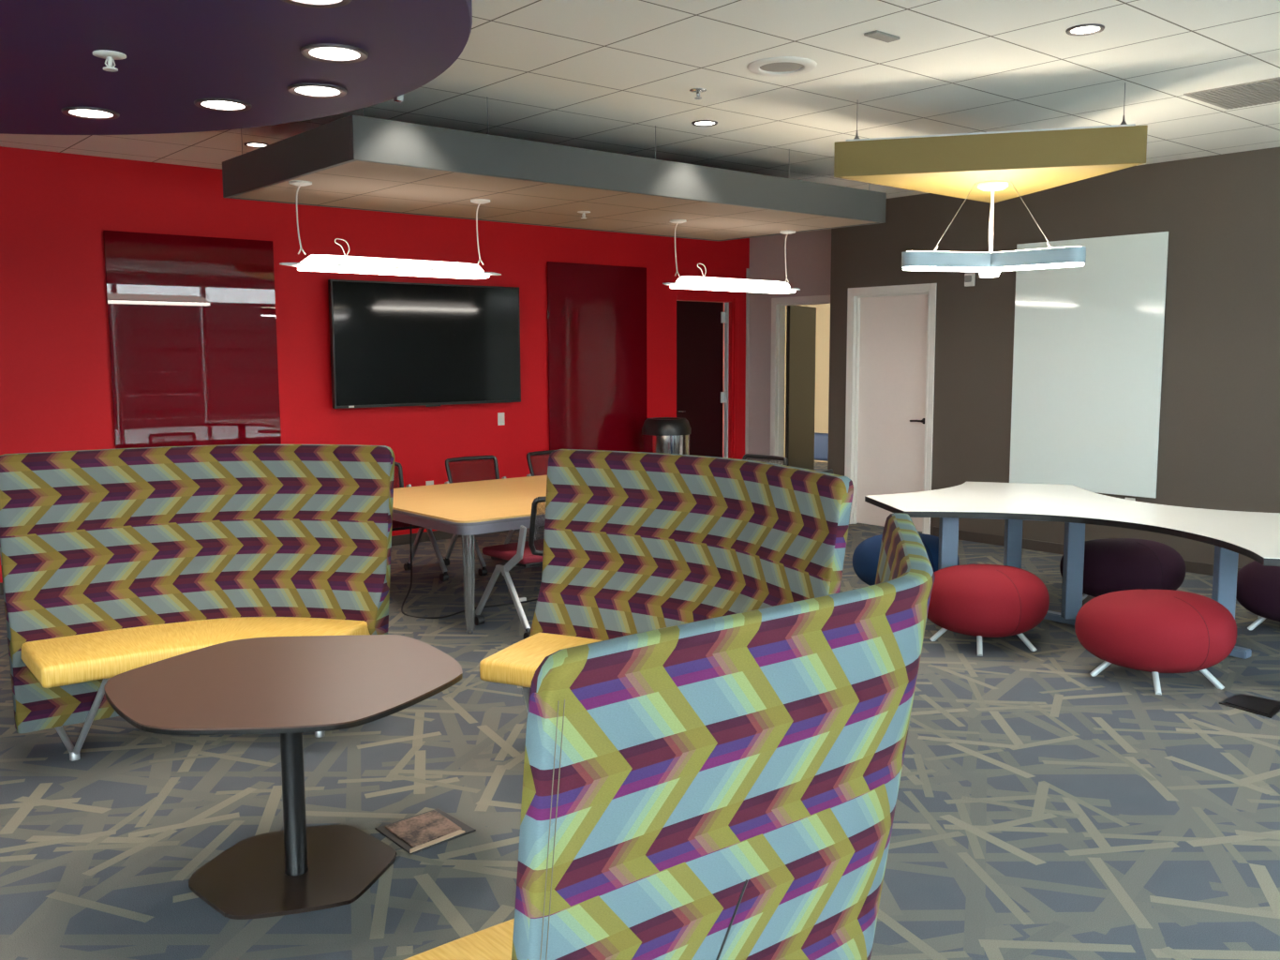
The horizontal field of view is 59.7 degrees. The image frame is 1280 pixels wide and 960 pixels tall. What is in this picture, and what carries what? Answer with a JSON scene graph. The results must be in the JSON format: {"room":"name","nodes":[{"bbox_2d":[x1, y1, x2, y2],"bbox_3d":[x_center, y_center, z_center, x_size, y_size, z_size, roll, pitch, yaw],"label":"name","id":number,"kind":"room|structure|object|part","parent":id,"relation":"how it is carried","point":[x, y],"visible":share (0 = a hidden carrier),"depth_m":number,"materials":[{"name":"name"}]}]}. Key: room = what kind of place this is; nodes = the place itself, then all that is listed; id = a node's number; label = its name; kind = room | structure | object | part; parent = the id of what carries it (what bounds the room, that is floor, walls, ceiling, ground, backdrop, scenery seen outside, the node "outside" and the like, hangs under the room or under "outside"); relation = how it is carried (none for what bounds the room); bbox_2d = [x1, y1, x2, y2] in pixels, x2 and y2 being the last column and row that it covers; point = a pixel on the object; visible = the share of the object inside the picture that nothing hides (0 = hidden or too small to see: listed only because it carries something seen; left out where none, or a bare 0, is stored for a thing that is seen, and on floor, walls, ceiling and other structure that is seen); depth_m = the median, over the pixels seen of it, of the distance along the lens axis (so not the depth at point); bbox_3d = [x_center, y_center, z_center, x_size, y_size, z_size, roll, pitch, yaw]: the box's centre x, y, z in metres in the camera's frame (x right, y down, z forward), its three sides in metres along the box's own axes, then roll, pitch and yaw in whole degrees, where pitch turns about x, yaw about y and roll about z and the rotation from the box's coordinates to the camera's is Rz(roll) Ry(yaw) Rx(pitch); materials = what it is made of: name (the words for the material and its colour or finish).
{"room":"office lounge","nodes":[
{"label":"office lounge","id":0,"kind":"room"},
{"bbox_2d":[0,146,749,582],"bbox_3d":[-3.454,-0.817,8.399,12.100,3.023,0.140,-6,8,-40],"label":"wall","id":1,"kind":"structure","parent":0,"point":[56,208],"depth_m":8.88,"materials":[{"name":"red paint"}]},
{"bbox_2d":[103,230,281,448],"bbox_3d":[-3.327,-0.821,8.395,1.230,1.992,0.027,-6,8,-40],"label":"board","id":2,"kind":"object","parent":1,"relation":"attached to","point":[192,320],"visible":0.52,"depth_m":8.33,"materials":[{"name":"glass"}]},
{"bbox_2d":[0,525,544,595],"bbox_3d":[-3.817,0.691,8.151,11.000,0.085,0.012,-6,8,-40],"label":"baseboard","id":3,"kind":"structure","parent":1,"relation":"attached to","point":[403,539],"depth_m":9.75,"materials":[{"name":"rubber"}]},
{"bbox_2d":[327,279,520,408],"bbox_3d":[-1.819,-1.155,9.579,1.810,1.044,0.138,-6,8,-40],"label":"television","id":4,"kind":"object","parent":1,"relation":"attached to","point":[393,344],"visible":1,"depth_m":9.47,"materials":[{"name":"black plastic"}]},
{"bbox_3d":[-1.795,-1.158,9.550,1.810,1.032,0.045,-6,8,-40],"label":"casing","id":5,"kind":"part","parent":4,"relation":"part of","materials":[{"name":"black plastic"}]},
{"bbox_2d":[425,480,433,485],"bbox_3d":[-1.842,0.065,9.779,0.080,0.115,0.011,-6,8,-40],"label":"wall outlet","id":6,"kind":"object","parent":1,"relation":"attached to","point":[427,483],"visible":0.45,"depth_m":9.77,"materials":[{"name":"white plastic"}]},
{"bbox_2d":[497,412,505,425],"bbox_3d":[-1.270,-0.558,10.202,0.072,0.115,0.011,-6,8,-40],"label":"light switch","id":7,"kind":"object","parent":1,"relation":"attached to","point":[500,415],"visible":1,"depth_m":10.20,"materials":[{"name":"white plastic"}]},
{"bbox_2d":[547,261,647,455],"bbox_3d":[-0.402,-1.099,10.876,1.220,1.968,0.027,-6,8,-40],"label":"board","id":8,"kind":"object","parent":1,"relation":"attached to","point":[597,313],"visible":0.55,"depth_m":10.84,"materials":[{"name":"glass"}]},
{"bbox_2d":[676,296,738,458],"bbox_3d":[0.688,-0.828,11.934,0.902,2.225,0.150,-6,8,-40],"label":"door","id":9,"kind":"structure","parent":1,"relation":"in","point":[706,332],"depth_m":11.97,"materials":[{"name":"red paint"}]},
{"bbox_2d":[744,267,749,459],"bbox_3d":[1.178,-1.072,12.251,0.043,2.465,0.006,-6,8,-40],"label":"trim","id":10,"kind":"structure","parent":1,"relation":"attached to","point":[748,269],"depth_m":12.23,"materials":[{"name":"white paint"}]},
{"bbox_2d":[0,453,1279,959],"bbox_3d":[0.770,0.833,7.563,17.600,0.100,16.100,-6,8,-40],"label":"floor","id":11,"kind":"structure","parent":0,"point":[1048,808],"depth_m":4.04,"materials":[{"name":"carpet"}]},
{"bbox_2d":[0,444,394,760],"bbox_3d":[-1.857,0.493,4.759,1.636,1.222,0.872,-2,7,-16],"label":"bench","id":12,"kind":"object","parent":11,"relation":"on","point":[114,561],"visible":0.78,"depth_m":4.92,"materials":[{"name":"fabric"}]},
{"bbox_3d":[-1.845,0.691,4.699,1.453,0.091,0.710,-2,7,-16],"label":"seat","id":13,"kind":"part","parent":12,"relation":"part of","materials":[{"name":"yellow fabric"}]},
{"bbox_2d":[104,634,462,919],"bbox_3d":[-1.074,0.922,3.475,1.007,0.650,1.063,-6,8,-40],"label":"table","id":14,"kind":"object","parent":11,"relation":"on","point":[290,687],"visible":1,"depth_m":3.42,"materials":[{"name":"brown laminate"}]},
{"bbox_3d":[-1.094,1.236,3.545,0.598,0.012,0.631,-6,8,-40],"label":"plate","id":15,"kind":"part","parent":14,"relation":"part of","materials":[{"name":"brown metal"}]},
{"bbox_2d":[391,461,448,580],"bbox_3d":[-1.810,0.314,8.096,0.568,0.831,0.644,-6,8,-40],"label":"mesh chair","id":16,"kind":"object","parent":11,"relation":"on","point":[396,525],"visible":0.16,"depth_m":8.18,"materials":[{"name":"grey fabric"}]},
{"bbox_3d":[-1.971,0.058,8.255,0.479,0.356,0.151,-6,8,-40],"label":"frame","id":17,"kind":"part","parent":16,"relation":"part of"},
{"bbox_3d":[-1.761,0.286,8.035,0.470,0.050,0.450,-6,8,-40],"label":"seat","id":18,"kind":"part","parent":16,"relation":"part of","materials":[{"name":"red fabric"}]},
{"bbox_3d":[-1.681,0.480,8.370,0.028,0.324,0.242,-6,8,-40],"label":"leg","id":19,"kind":"part","parent":16,"relation":"part of","materials":[{"name":"silver metal"}]},
{"bbox_3d":[-1.486,0.504,8.143,0.028,0.325,0.260,-6,8,-40],"label":"leg","id":20,"kind":"part","parent":16,"relation":"part of","materials":[{"name":"silver metal"}]},
{"bbox_2d":[374,807,476,853],"bbox_3d":[-0.739,1.202,3.836,0.262,0.012,0.261,-6,8,-40],"label":"book","id":21,"kind":"object","parent":11,"relation":"on","point":[418,832],"visible":1,"depth_m":3.82,"materials":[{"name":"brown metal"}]},
{"bbox_3d":[-0.741,1.198,3.837,0.210,0.006,0.217,-6,8,-40],"label":"lid","id":22,"kind":"part","parent":21,"relation":"part of","materials":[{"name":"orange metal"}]},
{"bbox_2d":[401,523,537,618],"bbox_3d":[-1.018,0.498,7.495,1.361,0.607,0.638,-6,8,-40],"label":"power cable","id":23,"kind":"object","parent":11,"relation":"on","point":[408,593],"visible":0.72,"depth_m":7.26,"materials":[{"name":"black rubber"}]},
{"bbox_2d":[392,474,547,633],"bbox_3d":[-0.520,0.404,7.910,2.758,0.685,1.718,-6,8,-40],"label":"conference table","id":24,"kind":"object","parent":11,"relation":"on","point":[465,509],"visible":0.27,"depth_m":6.89,"materials":[{"name":"brown wood"}]},
{"bbox_3d":[-0.999,0.604,6.522,0.064,0.600,0.064,-6,8,-40],"label":"leg","id":25,"kind":"part","parent":24,"relation":"part of","materials":[{"name":"metal"}]},
{"bbox_2d":[443,455,540,575],"bbox_3d":[-1.158,0.253,8.622,0.568,0.831,0.644,-6,8,-40],"label":"mesh chair","id":26,"kind":"object","parent":11,"relation":"on","point":[483,571],"visible":0.34,"depth_m":8.76,"materials":[{"name":"grey fabric"}]},
{"bbox_3d":[-1.428,0.458,8.558,0.028,0.324,0.242,-6,8,-40],"label":"leg","id":27,"kind":"part","parent":26,"relation":"part of","materials":[{"name":"silver metal"}]},
{"bbox_3d":[-1.319,-0.004,8.782,0.479,0.356,0.151,-6,8,-40],"label":"frame","id":28,"kind":"part","parent":26,"relation":"part of","materials":[{"name":"black plastic"}]},
{"bbox_3d":[-1.233,0.482,8.331,0.028,0.325,0.260,-6,8,-40],"label":"leg","id":29,"kind":"part","parent":26,"relation":"part of","materials":[{"name":"silver metal"}]},
{"bbox_3d":[-1.029,0.418,8.896,0.028,0.324,0.242,-6,8,-40],"label":"leg","id":30,"kind":"part","parent":26,"relation":"part of","materials":[{"name":"silver metal"}]},
{"bbox_2d":[474,495,546,639],"bbox_3d":[-0.589,0.470,6.674,0.568,0.831,0.644,-6,8,-40],"label":"mesh chair","id":31,"kind":"object","parent":11,"relation":"on","point":[522,554],"visible":0.3,"depth_m":6.45,"materials":[{"name":"red fabric"}]},
{"bbox_3d":[-0.911,0.668,6.671,0.028,0.325,0.260,-6,8,-40],"label":"leg","id":32,"kind":"part","parent":31,"relation":"part of","materials":[{"name":"silver metal"}]},
{"bbox_3d":[-0.638,0.429,6.727,0.470,0.050,0.450,-6,8,-40],"label":"seat","id":33,"kind":"part","parent":31,"relation":"part of","materials":[{"name":"red fabric"}]},
{"bbox_3d":[-0.716,0.693,6.444,0.028,0.324,0.242,-6,8,-40],"label":"leg","id":34,"kind":"part","parent":31,"relation":"part of","materials":[{"name":"silver metal"}]},
{"bbox_3d":[-0.430,0.254,6.461,0.479,0.356,0.151,-6,8,-40],"label":"frame","id":35,"kind":"part","parent":31,"relation":"part of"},
{"bbox_2d":[519,596,526,601],"bbox_3d":[-0.788,0.794,7.404,0.070,0.025,0.030,-6,8,-40],"label":"connector","id":36,"kind":"object","parent":11,"relation":"on","point":[521,599],"visible":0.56,"depth_m":7.40,"materials":[{"name":"white plastic"}]},
{"bbox_2d":[526,449,554,535],"bbox_3d":[-0.578,0.192,9.140,0.568,0.831,0.644,-6,8,-40],"label":"mesh chair","id":37,"kind":"object","parent":11,"relation":"on","point":[531,468],"visible":0.18,"depth_m":9.23,"materials":[{"name":"grey fabric"}]},
{"bbox_3d":[-0.739,-0.064,9.300,0.479,0.356,0.151,-6,8,-40],"label":"frame","id":38,"kind":"part","parent":37,"relation":"part of","materials":[{"name":"black plastic"}]},
{"bbox_2d":[479,448,853,710],"bbox_3d":[0.016,0.549,4.196,0.860,1.222,1.605,-6,8,-40],"label":"bench","id":39,"kind":"object","parent":11,"relation":"on","point":[634,542],"visible":0.5,"depth_m":4.46,"materials":[{"name":"fabric"}]},
{"bbox_3d":[-0.041,0.745,4.161,0.698,0.091,1.435,-6,8,-40],"label":"seat","id":40,"kind":"part","parent":39,"relation":"part of","materials":[{"name":"yellow fabric"}]},
{"bbox_3d":[0.165,0.492,4.318,0.467,1.137,1.605,-6,8,-40],"label":"backrest","id":41,"kind":"part","parent":39,"relation":"part of","materials":[{"name":"fabric"}]},
{"bbox_2d":[641,416,691,454],"bbox_3d":[0.264,-0.112,11.059,0.486,1.000,0.486,-6,8,-40],"label":"trash can","id":42,"kind":"object","parent":11,"relation":"on","point":[663,435],"visible":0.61,"depth_m":10.83,"materials":[{"name":"metal"}]},
{"bbox_3d":[0.262,-0.531,11.012,0.486,0.155,0.486,-6,8,-40],"label":"lid","id":43,"kind":"part","parent":42,"relation":"part of","materials":[{"name":"black plastic"}]},
{"bbox_2d":[403,512,935,959],"bbox_3d":[0.137,0.758,2.337,0.921,1.222,1.623,3,7,30],"label":"bench","id":44,"kind":"object","parent":11,"relation":"on","point":[723,787],"visible":1,"depth_m":1.76,"materials":[{"name":"fabric"}]},
{"bbox_3d":[0.067,0.943,2.398,0.759,0.091,1.468,3,7,30],"label":"seat","id":45,"kind":"part","parent":44,"relation":"part of","materials":[{"name":"yellow fabric"}]},
{"bbox_2d":[742,453,788,465],"bbox_3d":[0.789,0.241,8.666,0.644,0.831,0.568,-6,8,-40],"label":"mesh chair","id":46,"kind":"object","parent":11,"relation":"on","point":[756,457],"visible":0.12,"depth_m":8.82,"materials":[{"name":"grey fabric"}]},
{"bbox_2d":[814,431,828,461],"bbox_3d":[2.631,-0.364,15.154,0.600,0.570,0.600,-6,8,-40],"label":"lounge chair","id":47,"kind":"object","parent":11,"relation":"on","point":[821,439],"visible":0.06,"depth_m":14.93,"materials":[{"name":"blue fabric"}]},
{"bbox_2d":[819,468,833,473],"bbox_3d":[0.998,0.330,7.862,0.568,0.831,0.644,-6,9,-44],"label":"mesh chair","id":48,"kind":"object","parent":11,"relation":"on","point":[830,470],"visible":0.03,"depth_m":7.70,"materials":[{"name":"grey fabric"}]},
{"bbox_2d":[852,533,959,585],"bbox_3d":[1.776,0.581,7.435,0.700,0.447,0.643,0,6,0],"label":"ottoman","id":49,"kind":"object","parent":11,"relation":"on","point":[866,555],"visible":0.26,"depth_m":7.30,"materials":[{"name":"blue fabric"}]},
{"bbox_2d":[926,563,1049,655],"bbox_3d":[1.948,0.707,6.309,0.720,0.447,0.643,0,6,0],"label":"ottoman","id":50,"kind":"object","parent":11,"relation":"on","point":[978,601],"visible":0.93,"depth_m":6.08,"materials":[{"name":"red fabric"}]},
{"bbox_3d":[1.712,0.866,6.345,0.122,0.121,0.029,1,6,7],"label":"leg","id":51,"kind":"part","parent":50,"relation":"part of","materials":[{"name":"silver metal"}]},
{"bbox_3d":[1.858,0.893,6.101,0.029,0.124,0.168,1,7,15],"label":"leg","id":52,"kind":"part","parent":50,"relation":"part of","materials":[{"name":"silver metal"}]},
{"bbox_3d":[2.130,0.885,6.168,0.029,0.123,0.147,-5,8,-36],"label":"leg","id":53,"kind":"part","parent":50,"relation":"part of","materials":[{"name":"silver metal"}]},
{"bbox_2d":[864,481,1279,658],"bbox_3d":[2.857,0.546,6.309,1.970,0.726,3.140,-6,8,-40],"label":"table","id":54,"kind":"object","parent":11,"relation":"on","point":[1255,535],"visible":0.74,"depth_m":6.48,"materials":[{"name":"white laminate"}]},
{"bbox_3d":[1.854,0.497,6.711,0.100,0.650,0.064,0,6,0],"label":"leg","id":55,"kind":"part","parent":54,"relation":"part of","materials":[{"name":"blue metal"}]},
{"bbox_3d":[2.504,0.408,7.485,0.100,0.650,0.064,0,6,0],"label":"leg","id":56,"kind":"part","parent":54,"relation":"part of","materials":[{"name":"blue metal"}]},
{"bbox_3d":[2.578,0.504,6.633,0.100,0.650,0.064,0,6,0],"label":"leg","id":57,"kind":"part","parent":54,"relation":"part of","materials":[{"name":"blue metal"}]},
{"bbox_3d":[3.136,0.575,5.983,0.100,0.650,0.064,0,6,0],"label":"leg","id":58,"kind":"part","parent":54,"relation":"part of","materials":[{"name":"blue metal"}]},
{"bbox_2d":[1059,537,1185,599],"bbox_3d":[3.115,0.604,7.186,0.770,0.447,0.644,0,6,0],"label":"ottoman","id":59,"kind":"object","parent":11,"relation":"on","point":[1110,564],"visible":0.68,"depth_m":6.94,"materials":[{"name":"fabric"}]},
{"bbox_2d":[1074,588,1236,694],"bbox_3d":[2.598,0.783,5.610,0.770,0.447,0.644,0,6,0],"label":"ottoman","id":60,"kind":"object","parent":11,"relation":"on","point":[1155,632],"visible":1,"depth_m":5.38,"materials":[{"name":"red fabric"}]},
{"bbox_3d":[2.345,0.943,5.645,0.128,0.121,0.029,1,6,7],"label":"leg","id":61,"kind":"part","parent":60,"relation":"part of","materials":[{"name":"silver metal"}]},
{"bbox_3d":[2.501,0.969,5.401,0.029,0.124,0.168,2,7,15],"label":"leg","id":62,"kind":"part","parent":60,"relation":"part of","materials":[{"name":"silver metal"}]},
{"bbox_3d":[2.792,0.961,5.468,0.029,0.123,0.150,-5,8,-38],"label":"leg","id":63,"kind":"part","parent":60,"relation":"part of","materials":[{"name":"silver metal"}]},
{"bbox_2d":[1219,693,1279,717],"bbox_3d":[2.850,1.040,5.166,0.279,0.009,0.243,-6,8,-40],"label":"box","id":64,"kind":"object","parent":11,"relation":"on","point":[1264,706],"visible":1,"depth_m":5.15,"materials":[{"name":"black plastic"}]},
{"bbox_2d":[1235,560,1279,629],"bbox_3d":[3.889,0.674,6.535,0.740,0.447,0.643,0,6,0],"label":"ottoman","id":65,"kind":"object","parent":11,"relation":"on","point":[1257,591],"visible":0.77,"depth_m":6.44,"materials":[{"name":"fabric"}]},
{"bbox_3d":[3.646,0.834,6.571,0.124,0.121,0.029,1,6,7],"label":"leg","id":66,"kind":"part","parent":65,"relation":"part of","materials":[{"name":"silver metal"}]},
{"bbox_2d":[0,0,1279,198],"bbox_3d":[0.759,-2.280,7.213,17.600,0.120,16.100,-6,8,-40],"label":"ceiling","id":67,"kind":"structure","parent":0,"point":[600,75],"depth_m":5.71,"materials":[{"name":"tile"}]},
{"bbox_2d":[0,0,472,134],"bbox_3d":[-2.167,-1.430,2.676,3.502,0.535,3.490,-6,8,-40],"label":"ceiling panel","id":68,"kind":"object","parent":67,"relation":"in","point":[327,52],"depth_m":3.31,"materials":[{"name":"purple paint"}]},
{"bbox_3d":[-1.980,-1.321,4.021,0.189,0.008,0.189,-6,8,-40],"label":"downlight","id":69,"kind":"part","parent":68,"relation":"part of","materials":[{"name":"white glass"}]},
{"bbox_2d":[92,49,126,71],"bbox_3d":[-1.544,-1.217,3.249,0.090,0.044,0.090,-6,8,-40],"label":"sprinkler","id":70,"kind":"object","parent":68,"relation":"attached to","point":[110,56],"visible":1,"depth_m":3.24,"materials":[{"name":"white plastic"}]},
{"bbox_3d":[-1.456,-1.308,3.894,0.189,0.008,0.189,-6,8,-40],"label":"downlight","id":71,"kind":"part","parent":68,"relation":"part of","materials":[{"name":"white glass"}]},
{"bbox_3d":[-2.167,-1.430,2.676,3.502,0.535,3.490,-6,8,-40],"label":"round canopy","id":72,"kind":"part","parent":68,"relation":"part of","materials":[{"name":"purple paint"}]},
{"bbox_3d":[-0.794,-1.177,2.707,0.189,0.008,0.189,-6,8,-40],"label":"downlight","id":73,"kind":"part","parent":68,"relation":"part of","materials":[{"name":"white glass"}]},
{"bbox_3d":[-1.068,-1.287,3.693,0.189,0.008,0.189,-6,8,-40],"label":"downlight","id":74,"kind":"part","parent":68,"relation":"part of","materials":[{"name":"white glass"}]},
{"bbox_2d":[243,142,268,148],"bbox_3d":[-2.548,-2.226,7.414,0.160,0.008,0.160,-6,8,-40],"label":"recessed light","id":75,"kind":"object","parent":67,"relation":"in","point":[249,144],"visible":0.91,"depth_m":7.41,"materials":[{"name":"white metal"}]},
{"bbox_2d":[222,106,886,293],"bbox_3d":[-0.361,-1.796,7.567,4.320,0.913,1.760,-6,8,-40],"label":"ceiling panel","id":76,"kind":"object","parent":67,"relation":"hanging from","point":[336,263],"depth_m":6.75,"materials":[{"name":"grey paint"}]},
{"bbox_3d":[-1.911,-1.467,6.279,0.049,0.390,0.016,-6,8,-40],"label":"suspension cord","id":77,"kind":"part","parent":76,"relation":"part of","materials":[{"name":"white plastic"}]},
{"bbox_3d":[-1.454,-1.263,6.694,1.450,0.008,0.230,-6,8,-40],"label":"wing plate","id":78,"kind":"part","parent":76,"relation":"part of","materials":[{"name":"white metal"}]},
{"bbox_2d":[300,254,484,271],"bbox_3d":[-1.455,-1.296,6.690,1.240,0.058,0.170,-6,8,-40],"label":"diffuser","id":79,"kind":"object","parent":76,"relation":"attached to","point":[320,259],"depth_m":6.55,"materials":[{"name":"white plastic"}]},
{"bbox_2d":[297,264,489,279],"bbox_3d":[-1.454,-1.247,6.696,1.240,0.024,0.180,-6,8,-40],"label":"diffuser","id":80,"kind":"object","parent":76,"relation":"attached to","point":[376,269],"depth_m":6.63,"materials":[{"name":"white plastic"}]},
{"bbox_3d":[-1.011,-1.556,7.042,0.049,0.390,0.016,-6,8,-40],"label":"suspension cord","id":81,"kind":"part","parent":76,"relation":"part of","materials":[{"name":"white plastic"}]},
{"bbox_3d":[-0.369,-1.839,7.556,4.200,0.030,1.700,-6,8,-40],"label":"tile panel","id":82,"kind":"part","parent":76,"relation":"part of","materials":[{"name":"white tile"}]},
{"bbox_3d":[-0.370,-2.034,7.534,4.260,0.432,1.760,-6,8,-40],"label":"rectangular canopy","id":83,"kind":"part","parent":76,"relation":"part of","materials":[{"name":"grey paint"}]},
{"bbox_2d":[577,210,590,218],"bbox_3d":[-0.384,-1.808,7.616,0.090,0.044,0.090,-6,8,-40],"label":"sprinkler","id":84,"kind":"object","parent":76,"relation":"attached to","point":[581,212],"visible":1,"depth_m":7.60,"materials":[{"name":"white metal"}]},
{"bbox_3d":[0.272,-1.683,8.129,0.049,0.390,0.016,-6,8,-40],"label":"suspension cord","id":85,"kind":"part","parent":76,"relation":"part of","materials":[{"name":"white plastic"}]},
{"bbox_3d":[0.728,-1.692,8.521,1.450,0.485,0.230,-6,8,-40],"label":"linear pendant","id":86,"kind":"part","parent":76,"relation":"part of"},
{"bbox_3d":[0.729,-1.479,8.544,1.450,0.008,0.230,-6,8,-40],"label":"wing plate","id":87,"kind":"part","parent":76,"relation":"part of","materials":[{"name":"white metal"}]},
{"bbox_2d":[675,275,789,287],"bbox_3d":[0.728,-1.513,8.541,1.240,0.058,0.170,-6,8,-40],"label":"diffuser","id":88,"kind":"object","parent":76,"relation":"attached to","point":[687,281],"depth_m":8.36,"materials":[{"name":"white plastic"}]},
{"bbox_2d":[669,283,795,293],"bbox_3d":[0.729,-1.463,8.546,1.240,0.024,0.180,-6,8,-40],"label":"diffuser","id":89,"kind":"object","parent":76,"relation":"attached to","point":[749,288],"depth_m":8.49,"materials":[{"name":"white plastic"}]},
{"bbox_3d":[1.172,-1.772,8.893,0.049,0.390,0.016,-6,8,-40],"label":"suspension cord","id":90,"kind":"part","parent":76,"relation":"part of","materials":[{"name":"white plastic"}]},
{"bbox_2d":[689,88,706,99],"bbox_3d":[0.309,-2.052,5.936,0.090,0.044,0.090,-6,8,-40],"label":"sprinkler","id":91,"kind":"object","parent":67,"relation":"attached to","point":[697,91],"visible":1,"depth_m":5.92,"materials":[{"name":"metal"}]},
{"bbox_2d":[691,119,717,126],"bbox_3d":[0.394,-2.165,6.773,0.160,0.008,0.160,-6,8,-40],"label":"recessed light","id":92,"kind":"object","parent":67,"relation":"in","point":[700,123],"visible":1,"depth_m":6.77,"materials":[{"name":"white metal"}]},
{"bbox_2d":[746,56,817,76],"bbox_3d":[0.692,-2.013,5.439,0.336,0.014,0.336,-6,8,-40],"label":"ceiling speaker","id":93,"kind":"object","parent":67,"relation":"attached to","point":[778,66],"visible":1,"depth_m":5.42,"materials":[{"name":"white plastic"}]},
{"bbox_2d":[759,61,803,72],"bbox_3d":[0.692,-2.016,5.439,0.220,0.008,0.220,-6,8,-40],"label":"grille","id":94,"kind":"object","parent":93,"relation":"attached to","point":[774,66],"depth_m":5.44,"materials":[{"name":"white metal"}]},
{"bbox_2d":[863,29,900,42],"bbox_3d":[1.069,-1.957,4.923,0.170,0.012,0.070,-6,8,-40],"label":"ceiling sensor","id":95,"kind":"object","parent":67,"relation":"attached to","point":[877,35],"visible":1,"depth_m":4.91,"materials":[{"name":"white plastic"}]},
{"bbox_2d":[833,82,1147,277],"bbox_3d":[2.125,-1.652,6.250,1.668,0.923,1.375,-6,8,-40],"label":"pendant","id":96,"kind":"object","parent":67,"relation":"hanging from","point":[989,264],"depth_m":6.08,"materials":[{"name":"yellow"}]},
{"bbox_3d":[2.124,-1.900,6.222,1.668,0.423,1.375,-6,8,-40],"label":"triangular canopy","id":97,"kind":"part","parent":96,"relation":"part of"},
{"bbox_2d":[846,123,1135,141],"bbox_3d":[2.116,-1.888,6.236,1.551,0.015,1.279,-6,8,-40],"label":"tray","id":98,"kind":"object","parent":96,"relation":"on","point":[1121,127],"depth_m":5.93,"materials":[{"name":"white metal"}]},
{"bbox_3d":[2.125,-1.785,6.235,1.668,0.190,1.375,-6,8,-40],"label":"panel","id":99,"kind":"part","parent":96,"relation":"part of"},
{"bbox_3d":[2.033,-1.498,6.449,0.025,0.366,0.019,-6,8,-40],"label":"stem cord","id":100,"kind":"part","parent":96,"relation":"part of","materials":[{"name":"white plastic"}]},
{"bbox_2d":[902,262,1084,277],"bbox_3d":[2.098,-1.210,6.387,0.973,0.015,0.877,-6,8,-40],"label":"diffuser","id":101,"kind":"object","parent":96,"relation":"attached to","point":[985,269],"depth_m":6.34,"materials":[{"name":"white plastic"}]},
{"bbox_2d":[1065,23,1104,35],"bbox_3d":[1.933,-1.953,4.843,0.160,0.008,0.160,-6,8,-40],"label":"recessed light","id":102,"kind":"object","parent":67,"relation":"in","point":[1087,29],"visible":1,"depth_m":4.83,"materials":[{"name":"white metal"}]},
{"bbox_2d":[1183,76,1279,109],"bbox_3d":[3.363,-2.091,6.024,0.570,0.009,0.590,-6,8,-40],"label":"ceiling vent","id":103,"kind":"object","parent":67,"relation":"in","point":[1263,91],"visible":1,"depth_m":6.06,"materials":[{"name":"white metal"}]},
{"bbox_2d":[691,300,830,461],"bbox_3d":[2.223,-1.512,14.400,4.100,3.023,7.140,-6,8,-40],"label":"wall","id":104,"kind":"structure","parent":0,"point":[823,310],"depth_m":16.76,"materials":[{"name":"beige paint"}]},
{"bbox_2d":[748,228,831,462],"bbox_3d":[1.701,-1.214,11.763,0.140,3.023,1.680,-6,8,-40],"label":"wall","id":105,"kind":"structure","parent":0,"point":[808,253],"depth_m":11.97,"materials":[{"name":"white paint"}]},
{"bbox_2d":[770,294,830,470],"bbox_3d":[1.746,-0.842,12.051,0.681,2.220,1.648,-1,6,-5],"label":"door frame","id":106,"kind":"structure","parent":105,"relation":"in","point":[800,320],"depth_m":12.15,"materials":[{"name":"paint"}]},
{"bbox_3d":[1.595,-0.743,12.070,0.015,0.140,0.025,-6,8,-40],"label":"strike plate","id":107,"kind":"part","parent":106,"relation":"part of","materials":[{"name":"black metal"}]},
{"bbox_2d":[827,146,1279,567],"bbox_3d":[5.046,-0.705,7.132,0.140,3.023,9.750,-6,8,-40],"label":"wall","id":108,"kind":"structure","parent":0,"point":[1219,439],"depth_m":8.35,"materials":[{"name":"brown paint"}]},
{"bbox_2d":[844,282,937,534],"bbox_3d":[2.329,-0.659,10.312,0.129,2.240,0.980,-6,8,-40],"label":"door","id":109,"kind":"structure","parent":108,"relation":"in","point":[890,354],"depth_m":10.34,"materials":[{"name":"paint"}]},
{"bbox_3d":[2.519,-0.534,10.091,0.059,0.056,0.154,-6,8,-40],"label":"handle","id":110,"kind":"part","parent":109,"relation":"part of","materials":[{"name":"black metal"}]},
{"bbox_2d":[964,272,975,286],"bbox_3d":[2.804,-1.707,9.508,0.055,0.110,0.090,-6,8,-40],"label":"fire alarm strobe","id":111,"kind":"object","parent":108,"relation":"attached to","point":[969,277],"visible":1,"depth_m":9.49,"materials":[{"name":"white plastic"}]},
{"bbox_2d":[932,526,1241,575],"bbox_3d":[4.994,0.760,7.247,0.012,0.085,9.750,-6,8,-40],"label":"baseboard","id":112,"kind":"structure","parent":108,"relation":"attached to","point":[1196,567],"depth_m":9.24,"materials":[{"name":"rubber"}]},
{"bbox_2d":[1009,231,1168,497],"bbox_3d":[3.504,-0.897,8.796,0.029,1.980,1.230,-6,8,-40],"label":"whiteboard","id":113,"kind":"object","parent":108,"relation":"attached to","point":[1089,337],"visible":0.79,"depth_m":8.73,"materials":[{"name":"white glass"}]}
]}

